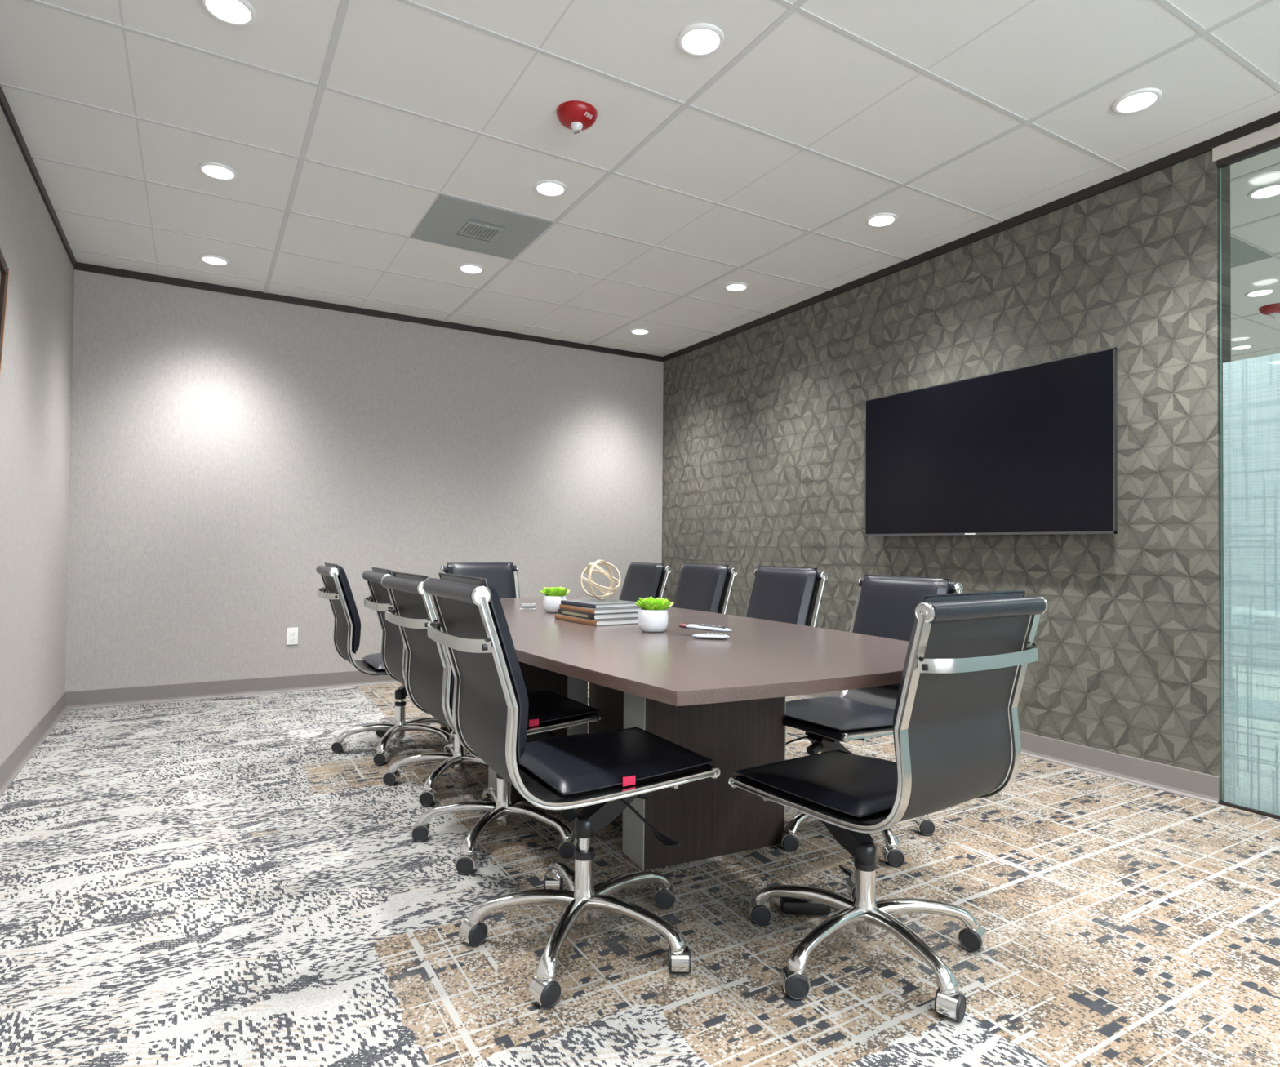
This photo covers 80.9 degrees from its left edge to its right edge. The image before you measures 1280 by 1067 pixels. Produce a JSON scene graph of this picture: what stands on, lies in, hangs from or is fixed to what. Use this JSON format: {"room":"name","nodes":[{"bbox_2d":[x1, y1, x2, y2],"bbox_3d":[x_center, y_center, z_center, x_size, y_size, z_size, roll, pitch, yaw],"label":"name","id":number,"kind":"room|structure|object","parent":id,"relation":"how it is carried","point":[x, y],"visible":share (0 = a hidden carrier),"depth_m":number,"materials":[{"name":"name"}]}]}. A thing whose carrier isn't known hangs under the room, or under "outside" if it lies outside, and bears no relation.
{"room":"office","nodes":[
{"label":"office","id":0,"kind":"room"},
{"bbox_2d":[0,105,74,764],"bbox_3d":[-1.507,-0.335,1.121,0.120,2.720,7.899,1,-1,-31],"label":"wall","id":1,"kind":"structure","parent":0,"point":[36,375],"depth_m":3.50,"materials":[{"name":"paint"}]},
{"bbox_2d":[0,248,8,375],"bbox_3d":[-2.237,-0.819,2.526,0.028,0.757,0.845,1,-1,-31],"label":"picture frame","id":2,"kind":"object","parent":1,"relation":"attached to","point":[4,270],"visible":1,"depth_m":2.83,"materials":[{"name":"brown wood"}]},
{"bbox_2d":[0,691,67,796],"bbox_3d":[-1.460,0.971,1.134,0.016,0.110,7.899,1,-1,-31],"label":"baseboard","id":3,"kind":"structure","parent":1,"relation":"attached to","point":[16,760],"depth_m":3.55,"materials":[{"name":"beige plastic"}]},
{"bbox_2d":[0,85,76,269],"bbox_3d":[-1.434,-1.671,1.173,0.012,0.045,7.887,1,-1,-31],"label":"trim","id":4,"kind":"structure","parent":1,"relation":"attached to","point":[4,104],"depth_m":3.39,"materials":[{"name":"brown metal"}]},
{"bbox_2d":[65,269,663,691],"bbox_3d":[-1.662,-0.258,5.684,4.490,2.720,0.120,1,-1,-31],"label":"wall","id":5,"kind":"structure","parent":0,"point":[226,449],"depth_m":5.21,"materials":[{"name":"paint"}]},
{"bbox_2d":[65,670,399,710],"bbox_3d":[-1.640,1.046,5.604,4.250,0.110,0.016,1,-1,-31],"label":"baseboard","id":6,"kind":"structure","parent":5,"relation":"attached to","point":[108,697],"depth_m":4.93,"materials":[{"name":"beige plastic"}]},
{"bbox_2d":[286,627,297,644],"bbox_3d":[-2.395,0.707,5.166,0.072,0.116,0.010,1,-1,-31],"label":"wall outlet","id":7,"kind":"object","parent":5,"relation":"attached to","point":[291,633],"visible":1,"depth_m":5.16,"materials":[{"name":"white plastic"}]},
{"bbox_2d":[75,262,663,362],"bbox_3d":[-1.616,-1.596,5.650,4.250,0.045,0.012,1,-1,-31],"label":"trim","id":8,"kind":"structure","parent":5,"relation":"attached to","point":[80,266],"depth_m":5.34,"materials":[{"name":"brown metal"}]},
{"bbox_2d":[0,652,1279,1066],"bbox_3d":[3.079,1.140,3.549,10.594,0.060,8.649,1,-1,-31],"label":"floor","id":9,"kind":"structure","parent":0,"point":[202,882],"depth_m":2.02,"materials":[{"name":"carpet"}]},
{"bbox_2d":[315,562,453,765],"bbox_3d":[-1.246,0.611,3.757,0.686,0.924,0.608,1,-1,-31],"label":"chair","id":10,"kind":"object","parent":9,"relation":"on","point":[347,622],"visible":0.71,"depth_m":3.64,"materials":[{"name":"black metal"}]},
{"bbox_2d":[331,739,346,750],"bbox_3d":[-1.471,1.029,3.669,0.061,0.051,0.041,0,-1,4],"label":"caster","id":11,"kind":"object","parent":10,"relation":"attached to","point":[340,744],"depth_m":3.65,"materials":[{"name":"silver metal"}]},
{"bbox_2d":[324,564,360,652],"bbox_3d":[-1.438,0.352,3.628,0.122,0.410,0.380,1,-1,-31],"label":"cushion","id":12,"kind":"object","parent":10,"relation":"on","point":[340,635],"depth_m":3.51,"materials":[{"name":"black leather"}]},
{"bbox_2d":[363,653,384,668],"bbox_3d":[-1.151,0.630,3.794,0.416,0.043,0.400,1,-1,-31],"label":"seat cushion","id":13,"kind":"object","parent":10,"relation":"on","point":[371,660],"depth_m":3.71,"materials":[{"name":"black leather"}]},
{"bbox_2d":[373,751,388,761],"bbox_3d":[-1.200,1.028,3.476,0.061,0.051,0.041,1,-1,-1],"label":"caster","id":14,"kind":"object","parent":10,"relation":"attached to","point":[381,756],"depth_m":3.45,"materials":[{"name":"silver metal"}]},
{"bbox_2d":[439,725,451,733],"bbox_3d":[-1.039,1.038,3.989,0.061,0.051,0.041,1,-1,-1],"label":"hood","id":15,"kind":"object","parent":10,"relation":"attached to","point":[446,728],"depth_m":3.97,"materials":[{"name":"silver metal"}]},
{"bbox_2d":[361,567,488,806],"bbox_3d":[-0.812,0.608,3.227,0.693,0.916,0.591,1,-1,-30],"label":"chair","id":16,"kind":"object","parent":9,"relation":"on","point":[393,648],"visible":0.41,"depth_m":3.14,"materials":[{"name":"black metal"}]},
{"bbox_2d":[372,568,395,576],"bbox_3d":[-1.013,0.351,3.095,0.122,0.410,0.380,1,-1,-30],"label":"cushion","id":17,"kind":"object","parent":16,"relation":"on","point":[381,571],"depth_m":3.00,"materials":[{"name":"black leather"}]},
{"bbox_2d":[382,769,399,782],"bbox_3d":[-1.056,1.024,3.189,0.061,0.051,0.041,0,-1,4],"label":"caster","id":18,"kind":"object","parent":16,"relation":"attached to","point":[391,775],"depth_m":3.17,"materials":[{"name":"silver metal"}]},
{"bbox_2d":[418,789,437,801],"bbox_3d":[-0.832,1.022,2.945,0.061,0.051,0.041,1,-1,-1],"label":"hood","id":19,"kind":"object","parent":16,"relation":"attached to","point":[427,795],"depth_m":2.92,"materials":[{"name":"silver metal"}]},
{"bbox_2d":[440,562,519,740],"bbox_3d":[-0.757,0.622,4.007,0.634,0.918,0.721,1,-1,-30],"label":"chair","id":20,"kind":"object","parent":9,"relation":"on","point":[504,576],"visible":0.12,"depth_m":4.25,"materials":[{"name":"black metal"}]},
{"bbox_2d":[448,563,515,598],"bbox_3d":[-0.881,0.373,4.223,0.380,0.410,0.122,1,-1,-30],"label":"chair back","id":21,"kind":"object","parent":20,"relation":"on","point":[502,575],"depth_m":4.25,"materials":[{"name":"black leather"}]},
{"bbox_2d":[381,571,604,875],"bbox_3d":[-0.506,0.598,2.614,0.697,0.920,0.603,1,-1,-33],"label":"chair","id":22,"kind":"object","parent":9,"relation":"on","point":[428,676],"visible":0.7,"depth_m":2.51,"materials":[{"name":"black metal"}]},
{"bbox_2d":[411,822,430,838],"bbox_3d":[-0.757,1.017,2.592,0.061,0.051,0.041,1,-1,-11],"label":"caster","id":23,"kind":"object","parent":22,"relation":"attached to","point":[420,829],"depth_m":2.57,"materials":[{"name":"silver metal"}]},
{"bbox_2d":[395,573,454,706],"bbox_3d":[-0.705,0.339,2.476,0.122,0.410,0.380,1,-1,-33],"label":"cushion","id":24,"kind":"object","parent":22,"relation":"on","point":[424,668],"depth_m":2.45,"materials":[{"name":"black leather"}]},
{"bbox_2d":[455,853,477,870],"bbox_3d":[-0.541,1.015,2.340,0.061,0.051,0.041,1,-1,-1],"label":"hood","id":25,"kind":"object","parent":22,"relation":"attached to","point":[465,861],"depth_m":2.32,"materials":[{"name":"silver metal"}]},
{"bbox_2d":[449,691,596,723],"bbox_3d":[-0.424,0.618,2.652,0.416,0.043,0.400,1,-1,-33],"label":"seat cushion","id":26,"kind":"object","parent":22,"relation":"on","point":[544,707],"depth_m":2.58,"materials":[{"name":"black leather"}]},
{"bbox_2d":[558,836,578,853],"bbox_3d":[-0.235,1.020,2.467,0.061,0.051,0.041,0,-1,4],"label":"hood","id":27,"kind":"object","parent":22,"relation":"attached to","point":[568,844],"depth_m":2.44,"materials":[{"name":"silver metal"}]},
{"bbox_2d":[561,807,578,816],"bbox_3d":[-0.261,1.025,2.798,0.061,0.051,0.041,1,-1,-1],"label":"hood","id":28,"kind":"object","parent":22,"relation":"attached to","point":[573,811],"depth_m":2.77,"materials":[{"name":"silver metal"}]},
{"bbox_2d":[422,572,720,1008],"bbox_3d":[-0.180,0.579,1.952,0.693,0.943,0.598,1,-1,-30],"label":"chair","id":29,"kind":"object","parent":9,"relation":"on","point":[601,772],"visible":1,"depth_m":1.83,"materials":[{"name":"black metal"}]},
{"bbox_2d":[458,917,488,943],"bbox_3d":[-0.428,1.009,1.925,0.041,0.051,0.061,0,-1,44],"label":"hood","id":30,"kind":"object","parent":29,"relation":"attached to","point":[472,930],"depth_m":1.91,"materials":[{"name":"silver metal"}]},
{"bbox_2d":[440,574,528,760],"bbox_3d":[-0.383,0.308,1.822,0.122,0.410,0.380,1,-1,-30],"label":"cushion","id":31,"kind":"object","parent":29,"relation":"on","point":[481,711],"depth_m":1.74,"materials":[{"name":"black leather"}]},
{"bbox_2d":[528,975,561,1005],"bbox_3d":[-0.212,1.007,1.673,0.041,0.051,0.061,0,-1,44],"label":"caster","id":32,"kind":"object","parent":29,"relation":"attached to","point":[545,990],"depth_m":1.66,"materials":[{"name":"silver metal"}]},
{"bbox_2d":[545,873,559,888],"bbox_3d":[-0.254,1.015,2.209,0.041,0.051,0.061,1,-1,-1],"label":"hood","id":33,"kind":"object","parent":29,"relation":"attached to","point":[552,880],"depth_m":2.18,"materials":[{"name":"silver metal"}]},
{"bbox_2d":[520,728,710,792],"bbox_3d":[-0.093,0.587,1.983,0.416,0.043,0.400,1,-1,-30],"label":"seat cushion","id":34,"kind":"object","parent":29,"relation":"on","point":[611,761],"depth_m":1.89,"materials":[{"name":"black leather"}]},
{"bbox_2d":[653,884,675,903],"bbox_3d":[0.069,1.017,2.131,0.061,0.051,0.041,1,-1,-1],"label":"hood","id":35,"kind":"object","parent":29,"relation":"attached to","point":[662,893],"depth_m":2.11,"materials":[{"name":"silver metal"}]},
{"bbox_2d":[671,946,688,971],"bbox_3d":[0.095,1.012,1.800,0.041,0.051,0.061,1,-1,-1],"label":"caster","id":36,"kind":"object","parent":29,"relation":"attached to","point":[679,954],"depth_m":1.78,"materials":[{"name":"silver metal"}]},
{"bbox_2d":[587,562,671,703],"bbox_3d":[-0.230,0.635,4.481,0.700,0.918,0.600,1,-1,-33],"label":"chair","id":37,"kind":"object","parent":9,"relation":"on","point":[642,580],"visible":0.19,"depth_m":4.52,"materials":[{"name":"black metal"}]},
{"bbox_2d":[618,562,662,601],"bbox_3d":[-0.008,0.388,4.599,0.122,0.410,0.380,1,-1,-31],"label":"chair back","id":38,"kind":"object","parent":37,"relation":"on","point":[642,580],"depth_m":4.55,"materials":[{"name":"black leather"}]},
{"bbox_2d":[488,596,909,870],"bbox_3d":[-0.135,0.697,2.796,1.184,0.740,2.608,1,-1,-31],"label":"conference table","id":39,"kind":"object","parent":9,"relation":"on","point":[722,701],"visible":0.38,"depth_m":2.40,"materials":[{"name":"brown laminate"}]},
{"bbox_2d":[519,604,536,608],"bbox_3d":[-0.495,0.322,3.320,0.074,0.020,0.036,1,-1,-3],"label":"power outlet","id":40,"kind":"object","parent":39,"relation":"attached to","point":[522,606],"visible":1,"depth_m":3.31,"materials":[{"name":"metal"}]},
{"bbox_2d":[539,586,569,612],"bbox_3d":[-0.360,0.276,3.148,0.123,0.106,0.102,0,-1,3],"label":"potted succulent","id":41,"kind":"object","parent":39,"relation":"on","point":[553,597],"visible":0.95,"depth_m":3.11,"materials":[{"name":"white ceramic"}]},
{"bbox_2d":[542,595,566,612],"bbox_3d":[-0.356,0.295,3.147,0.097,0.068,0.097,1,-1,-31],"label":"pot","id":42,"kind":"object","parent":41,"relation":"on","point":[551,603],"depth_m":3.10,"materials":[{"name":"white ceramic"}]},
{"bbox_2d":[554,613,638,626],"bbox_3d":[-0.143,0.317,2.804,0.239,0.020,0.300,1,-1,-35],"label":"book","id":43,"kind":"object","parent":39,"relation":"on","point":[558,616],"visible":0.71,"depth_m":2.68,"materials":[{"name":"beige paper"}]},
{"bbox_2d":[557,608,638,619],"bbox_3d":[-0.144,0.297,2.810,0.230,0.020,0.270,1,-1,-34],"label":"book","id":44,"kind":"object","parent":43,"relation":"on","point":[577,614],"visible":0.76,"depth_m":2.70,"materials":[{"name":"white paper"}]},
{"bbox_2d":[559,604,640,613],"bbox_3d":[-0.142,0.278,2.808,0.226,0.018,0.268,1,-1,-33],"label":"book","id":45,"kind":"object","parent":44,"relation":"on","point":[630,609],"visible":0.71,"depth_m":2.70,"materials":[{"name":"beige paper"}]},
{"bbox_2d":[560,598,638,608],"bbox_3d":[-0.150,0.262,2.814,0.204,0.015,0.235,1,-1,-37],"label":"book","id":46,"kind":"object","parent":45,"relation":"on","point":[590,603],"visible":0.9,"depth_m":2.75,"materials":[{"name":"black paper"}]},
{"bbox_2d":[580,560,621,599],"bbox_3d":[-0.150,0.177,2.863,0.153,0.153,0.153,1,-1,-31],"label":"sphere","id":47,"kind":"object","parent":46,"relation":"on","point":[590,581],"visible":1,"depth_m":2.83,"materials":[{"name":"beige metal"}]},
{"bbox_2d":[635,595,673,631],"bbox_3d":[0.054,0.265,2.480,0.132,0.112,0.119,1,-1,-31],"label":"potted succulent","id":48,"kind":"object","parent":39,"relation":"on","point":[652,616],"visible":1,"depth_m":2.44,"materials":[{"name":"white ceramic"}]},
{"bbox_2d":[637,608,668,631],"bbox_3d":[0.045,0.286,2.481,0.101,0.071,0.101,1,-1,-31],"label":"pot","id":49,"kind":"object","parent":48,"relation":"attached to","point":[650,620],"depth_m":2.44,"materials":[{"name":"white ceramic"}]},
{"bbox_2d":[678,622,732,631],"bbox_3d":[0.205,0.296,2.357,0.171,0.022,0.042,0,-1,21],"label":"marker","id":50,"kind":"object","parent":39,"relation":"on","point":[686,625],"visible":1,"depth_m":2.34,"materials":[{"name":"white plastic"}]},
{"bbox_2d":[692,632,729,639],"bbox_3d":[0.216,0.313,2.292,0.115,0.016,0.040,0,-1,11],"label":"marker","id":51,"kind":"object","parent":39,"relation":"on","point":[710,636],"visible":1,"depth_m":2.28,"materials":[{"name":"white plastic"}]},
{"bbox_2d":[671,563,737,613],"bbox_3d":[0.112,0.625,3.929,0.667,0.927,0.614,1,-1,-34],"label":"chair","id":52,"kind":"object","parent":9,"relation":"on","point":[700,587],"visible":0.21,"depth_m":3.98,"materials":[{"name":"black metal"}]},
{"bbox_2d":[745,565,827,759],"bbox_3d":[0.420,0.616,3.367,0.697,0.930,0.592,1,-1,-34],"label":"chair","id":53,"kind":"object","parent":9,"relation":"on","point":[786,594],"visible":0.23,"depth_m":3.41,"materials":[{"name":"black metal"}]},
{"bbox_2d":[745,566,816,625],"bbox_3d":[0.638,0.363,3.482,0.122,0.410,0.380,1,-1,-34],"label":"chair back","id":54,"kind":"object","parent":53,"relation":"on","point":[786,594],"depth_m":3.43,"materials":[{"name":"black leather"}]},
{"bbox_2d":[779,864,852,915],"bbox_3d":[0.561,1.043,2.205,0.147,0.039,0.404,0,-1,42],"label":"power adapter","id":55,"kind":"object","parent":9,"relation":"on","point":[788,905],"visible":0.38,"depth_m":2.08,"materials":[{"name":"black plastic"}]},
{"bbox_2d":[780,574,962,866],"bbox_3d":[0.772,0.617,2.721,0.713,0.914,0.620,1,-1,-35],"label":"chair","id":56,"kind":"object","parent":9,"relation":"on","point":[885,606],"visible":0.41,"depth_m":2.74,"materials":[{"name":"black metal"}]},
{"bbox_2d":[780,831,799,846],"bbox_3d":[0.507,1.028,2.539,0.061,0.051,0.041,0,-1,4],"label":"hood","id":57,"kind":"object","parent":56,"relation":"attached to","point":[788,838],"depth_m":2.52,"materials":[{"name":"silver metal"}]},
{"bbox_2d":[785,696,894,728],"bbox_3d":[0.697,0.639,2.674,0.416,0.043,0.400,1,-1,-35],"label":"seat cushion","id":58,"kind":"object","parent":56,"relation":"on","point":[828,712],"depth_m":2.58,"materials":[{"name":"black leather"}]},
{"bbox_2d":[881,845,905,862],"bbox_3d":[0.821,1.029,2.428,0.061,0.051,0.041,1,-1,-1],"label":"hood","id":59,"kind":"object","parent":56,"relation":"attached to","point":[890,853],"depth_m":2.40,"materials":[{"name":"silver metal"}]},
{"bbox_2d":[853,575,948,686],"bbox_3d":[0.977,0.371,2.869,0.122,0.410,0.380,1,-1,-35],"label":"chair back","id":60,"kind":"object","parent":56,"relation":"on","point":[886,605],"depth_m":2.87,"materials":[{"name":"black leather"}]},
{"bbox_2d":[914,817,935,831],"bbox_3d":[1.022,1.035,2.692,0.061,0.051,0.041,1,-1,-1],"label":"hood","id":61,"kind":"object","parent":56,"relation":"attached to","point":[922,824],"depth_m":2.67,"materials":[{"name":"silver metal"}]},
{"bbox_2d":[728,590,1048,1022],"bbox_3d":[0.575,0.595,1.869,0.601,0.925,0.660,1,-1,-34],"label":"chair","id":62,"kind":"object","parent":9,"relation":"on","point":[957,736],"visible":1,"depth_m":1.71,"materials":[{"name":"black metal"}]},
{"bbox_2d":[748,897,772,919],"bbox_3d":[0.329,1.018,2.047,0.061,0.051,0.041,0,-1,4],"label":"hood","id":63,"kind":"object","parent":62,"relation":"attached to","point":[758,908],"depth_m":2.02,"materials":[{"name":"silver metal"}]},
{"bbox_2d":[780,964,810,992],"bbox_3d":[0.355,1.013,1.716,0.061,0.051,0.041,1,-1,-1],"label":"caster","id":64,"kind":"object","parent":62,"relation":"attached to","point":[793,978],"depth_m":1.70,"materials":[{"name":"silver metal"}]},
{"bbox_2d":[738,750,897,814],"bbox_3d":[0.540,0.636,1.955,0.400,0.043,0.416,1,-5,-34],"label":"seat cushion","id":65,"kind":"object","parent":62,"relation":"on","point":[833,782],"depth_m":1.88,"materials":[{"name":"black leather"}]},
{"bbox_2d":[846,879,854,897],"bbox_3d":[0.635,1.023,2.174,0.061,0.051,0.041,1,-1,-1],"label":"hood","id":66,"kind":"object","parent":62,"relation":"attached to","point":[851,885],"depth_m":2.16,"materials":[{"name":"silver metal"}]},
{"bbox_2d":[936,988,964,1019],"bbox_3d":[0.678,1.014,1.639,0.041,0.051,0.061,0,-1,39],"label":"hood","id":67,"kind":"object","parent":62,"relation":"attached to","point":[949,1002],"depth_m":1.62,"materials":[{"name":"silver metal"}]},
{"bbox_2d":[893,592,1023,772],"bbox_3d":[0.720,0.340,1.698,0.380,0.414,0.106,1,-1,-34],"label":"backrest","id":68,"kind":"object","parent":62,"relation":"on","point":[964,722],"depth_m":1.66,"materials":[{"name":"black leather"}]},
{"bbox_2d":[957,924,986,947],"bbox_3d":[0.851,1.021,1.922,0.061,0.051,0.041,0,-1,39],"label":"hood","id":69,"kind":"object","parent":62,"relation":"attached to","point":[970,935],"depth_m":1.90,"materials":[{"name":"silver metal"}]},
{"bbox_2d":[1216,137,1279,819],"bbox_3d":[3.294,-0.235,1.488,0.032,2.622,3.654,1,-1,-31],"label":"glass wall","id":70,"kind":"structure","parent":9,"relation":"on","point":[1233,730],"depth_m":2.96,"materials":[{"name":"teal"}]},
{"bbox_2d":[1212,122,1279,162],"bbox_3d":[3.309,-1.572,1.519,0.062,0.054,3.665,1,-1,-31],"label":"trim","id":71,"kind":"structure","parent":70,"relation":"on","point":[1272,132],"depth_m":2.98,"materials":[{"name":"beige paint"}]},
{"bbox_2d":[1231,606,1279,656],"bbox_3d":[5.983,0.930,6.107,0.600,0.500,3.400,1,-1,-31],"label":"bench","id":72,"kind":"object","parent":9,"relation":"on","point":[1239,609],"visible":0.09,"depth_m":6.59,"materials":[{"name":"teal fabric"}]},
{"bbox_2d":[1231,606,1255,620],"bbox_3d":[5.370,0.742,7.153,0.560,0.100,0.700,1,-1,-31],"label":"cushion","id":73,"kind":"object","parent":72,"relation":"on","point":[1239,609],"depth_m":6.85,"materials":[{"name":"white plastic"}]},
{"bbox_2d":[1252,609,1279,623],"bbox_3d":[5.787,0.734,6.447,0.560,0.100,0.700,1,-1,-31],"label":"cushion","id":74,"kind":"object","parent":72,"relation":"on","point":[1273,612],"depth_m":6.51,"materials":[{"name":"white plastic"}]},
{"bbox_2d":[1235,694,1279,721],"bbox_3d":[4.584,1.128,3.945,0.800,0.004,7.800,1,-1,-31],"label":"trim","id":75,"kind":"structure","parent":9,"relation":"on","point":[1239,698],"depth_m":4.88,"materials":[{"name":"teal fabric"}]},
{"bbox_2d":[0,0,1279,397],"bbox_3d":[3.105,-1.635,3.596,10.594,0.050,8.649,1,-1,-31],"label":"ceiling","id":76,"kind":"structure","parent":0,"point":[806,78],"depth_m":3.11,"materials":[{"name":"tile"}]},
{"bbox_2d":[199,254,229,266],"bbox_3d":[-2.561,-1.642,4.514,0.158,0.010,0.158,1,-1,-31],"label":"recessed light","id":77,"kind":"object","parent":76,"relation":"in","point":[208,259],"visible":1,"depth_m":4.50,"materials":[{"name":"white glass"}]},
{"bbox_2d":[198,161,237,180],"bbox_3d":[-1.931,-1.655,3.433,0.158,0.010,0.158,1,-1,-31],"label":"recessed light","id":78,"kind":"object","parent":76,"relation":"in","point":[213,170],"visible":1,"depth_m":3.42,"materials":[{"name":"white"}]},
{"bbox_2d":[200,0,256,26],"bbox_3d":[-1.307,-1.667,2.384,0.158,0.010,0.158,1,-1,-31],"label":"recessed light","id":79,"kind":"object","parent":76,"relation":"in","point":[232,12],"visible":1,"depth_m":2.39,"materials":[{"name":"white plastic"}]},
{"bbox_2d":[457,263,484,274],"bbox_3d":[-1.039,-1.626,4.614,0.158,0.010,0.158,1,-1,-31],"label":"recessed light","id":80,"kind":"object","parent":76,"relation":"in","point":[472,268],"visible":1,"depth_m":4.60,"materials":[{"name":"white glass"}]},
{"bbox_2d":[410,194,553,259],"bbox_3d":[-0.861,-1.630,4.044,0.596,0.012,0.596,1,-1,-31],"label":"ceiling vent","id":81,"kind":"object","parent":76,"relation":"in","point":[451,221],"visible":1,"depth_m":4.00,"materials":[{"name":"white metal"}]},
{"bbox_2d":[533,179,567,196],"bbox_3d":[-0.426,-1.638,3.567,0.158,0.010,0.158,1,-1,-31],"label":"recessed light","id":82,"kind":"object","parent":76,"relation":"in","point":[548,188],"visible":1,"depth_m":3.55,"materials":[{"name":"white"}]},
{"bbox_2d":[556,100,597,134],"bbox_3d":[-0.248,-1.611,2.945,0.160,0.082,0.160,0,-1,29],"label":"fire alarm strobe","id":83,"kind":"object","parent":76,"relation":"attached to","point":[576,116],"visible":1,"depth_m":2.90,"materials":[{"name":"red plastic"}]},
{"bbox_2d":[630,328,649,334],"bbox_3d":[0.000,-1.594,5.928,0.158,0.010,0.158,1,-1,-31],"label":"recessed light","id":84,"kind":"object","parent":76,"relation":"in","point":[637,331],"visible":1,"depth_m":5.92,"materials":[{"name":"white glass"}]},
{"bbox_2d":[0,0,1279,351],"bbox_3d":[0.461,-1.659,2.130,4.250,0.006,8.188,1,-1,-31],"label":"ceiling grid","id":85,"kind":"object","parent":76,"relation":"attached to","point":[344,5],"depth_m":3.08,"materials":[{"name":"paint"}]},
{"bbox_2d":[117,0,1279,354],"bbox_3d":[0.507,-1.656,2.325,3.668,0.003,7.899,1,-1,-31],"label":"trim","id":86,"kind":"structure","parent":76,"relation":"attached to","point":[118,1],"depth_m":3.16,"materials":[{"name":"metal"}]},
{"bbox_2d":[677,23,724,57],"bbox_3d":[0.204,-1.650,2.515,0.158,0.010,0.158,1,-1,-31],"label":"recessed light","id":87,"kind":"object","parent":76,"relation":"in","point":[699,40],"visible":1,"depth_m":2.50,"materials":[{"name":"white"}]},
{"bbox_2d":[724,282,748,291],"bbox_3d":[0.628,-1.606,4.895,0.158,0.010,0.158,1,-1,-31],"label":"recessed light","id":88,"kind":"object","parent":76,"relation":"in","point":[733,286],"visible":1,"depth_m":4.88,"materials":[{"name":"white"}]},
{"bbox_2d":[865,213,897,226],"bbox_3d":[1.247,-1.618,3.877,0.158,0.010,0.158,1,-1,-31],"label":"recessed light","id":89,"kind":"object","parent":76,"relation":"in","point":[880,220],"visible":1,"depth_m":3.86,"materials":[{"name":"white"}]},
{"bbox_2d":[1111,88,1162,114],"bbox_3d":[1.876,-1.629,2.833,0.158,0.010,0.158,1,-1,-31],"label":"recessed light","id":90,"kind":"object","parent":76,"relation":"in","point":[1138,100],"visible":1,"depth_m":2.82,"materials":[{"name":"white"}]},
{"bbox_2d":[1231,344,1253,350],"bbox_3d":[4.988,-1.543,6.222,0.158,0.010,0.158,1,-1,-31],"label":"recessed light","id":91,"kind":"object","parent":76,"relation":"in","point":[1241,347],"visible":0.96,"depth_m":6.21,"materials":[{"name":"white glass"}]},
{"bbox_2d":[1230,236,1272,268],"bbox_3d":[3.224,-1.585,4.410,0.596,0.012,0.596,1,-1,-31],"label":"ceiling vent","id":92,"kind":"object","parent":76,"relation":"in","point":[1241,253],"visible":0.08,"depth_m":4.27,"materials":[{"name":"white metal"}]},
{"bbox_2d":[1244,288,1275,297],"bbox_3d":[4.057,-1.574,4.907,0.158,0.010,0.158,1,-1,-31],"label":"recessed light","id":93,"kind":"object","parent":76,"relation":"in","point":[1264,291],"visible":1,"depth_m":4.89,"materials":[{"name":"white"}]},
{"bbox_2d":[1247,182,1279,199],"bbox_3d":[2.956,-1.608,3.526,0.158,0.010,0.158,1,-1,-31],"label":"recessed light","id":94,"kind":"object","parent":76,"relation":"in","point":[1270,190],"visible":1,"depth_m":3.53,"materials":[{"name":"white"}]},
{"bbox_2d":[1258,302,1279,318],"bbox_3d":[4.386,-1.530,5.194,0.160,0.082,0.160,1,-1,-31],"label":"fire alarm strobe","id":95,"kind":"object","parent":76,"relation":"attached to","point":[1273,310],"visible":1,"depth_m":5.17,"materials":[{"name":"red plastic"}]},
{"bbox_2d":[662,150,1232,800],"bbox_3d":[1.328,-0.244,4.915,0.120,2.720,4.244,1,-1,-31],"label":"wall","id":96,"kind":"structure","parent":0,"point":[764,424],"depth_m":3.66,"materials":[{"name":"paper"}]},
{"bbox_2d":[662,111,1279,361],"bbox_3d":[2.215,-1.600,3.325,0.012,0.045,7.887,1,-1,-31],"label":"trim","id":97,"kind":"structure","parent":96,"relation":"attached to","point":[1207,145],"depth_m":3.78,"materials":[{"name":"brown metal"}]},
{"bbox_2d":[864,347,1117,536],"bbox_3d":[1.772,-0.406,3.969,0.081,0.828,1.444,1,-1,-31],"label":"television","id":98,"kind":"object","parent":96,"relation":"attached to","point":[1032,449],"visible":1,"depth_m":3.79,"materials":[{"name":"grey"}]},
{"bbox_2d":[795,690,1218,804],"bbox_3d":[1.258,1.060,4.859,0.016,0.110,4.244,1,-1,-31],"label":"baseboard","id":99,"kind":"structure","parent":96,"relation":"attached to","point":[1197,785],"depth_m":3.35,"materials":[{"name":"beige plastic"}]},
{"bbox_2d":[1231,390,1279,610],"bbox_3d":[7.913,-0.165,5.923,0.100,2.720,7.800,1,-1,-31],"label":"film","id":100,"kind":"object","parent":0,"point":[1269,515],"depth_m":8.07,"materials":[{"name":"blue paint"}]},
{"bbox_2d":[1230,162,1279,395],"bbox_3d":[5.301,-1.575,4.399,5.994,0.006,7.800,1,-1,-31],"label":"grid","id":101,"kind":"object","parent":100,"relation":"attached to","point":[1235,237],"depth_m":4.12,"materials":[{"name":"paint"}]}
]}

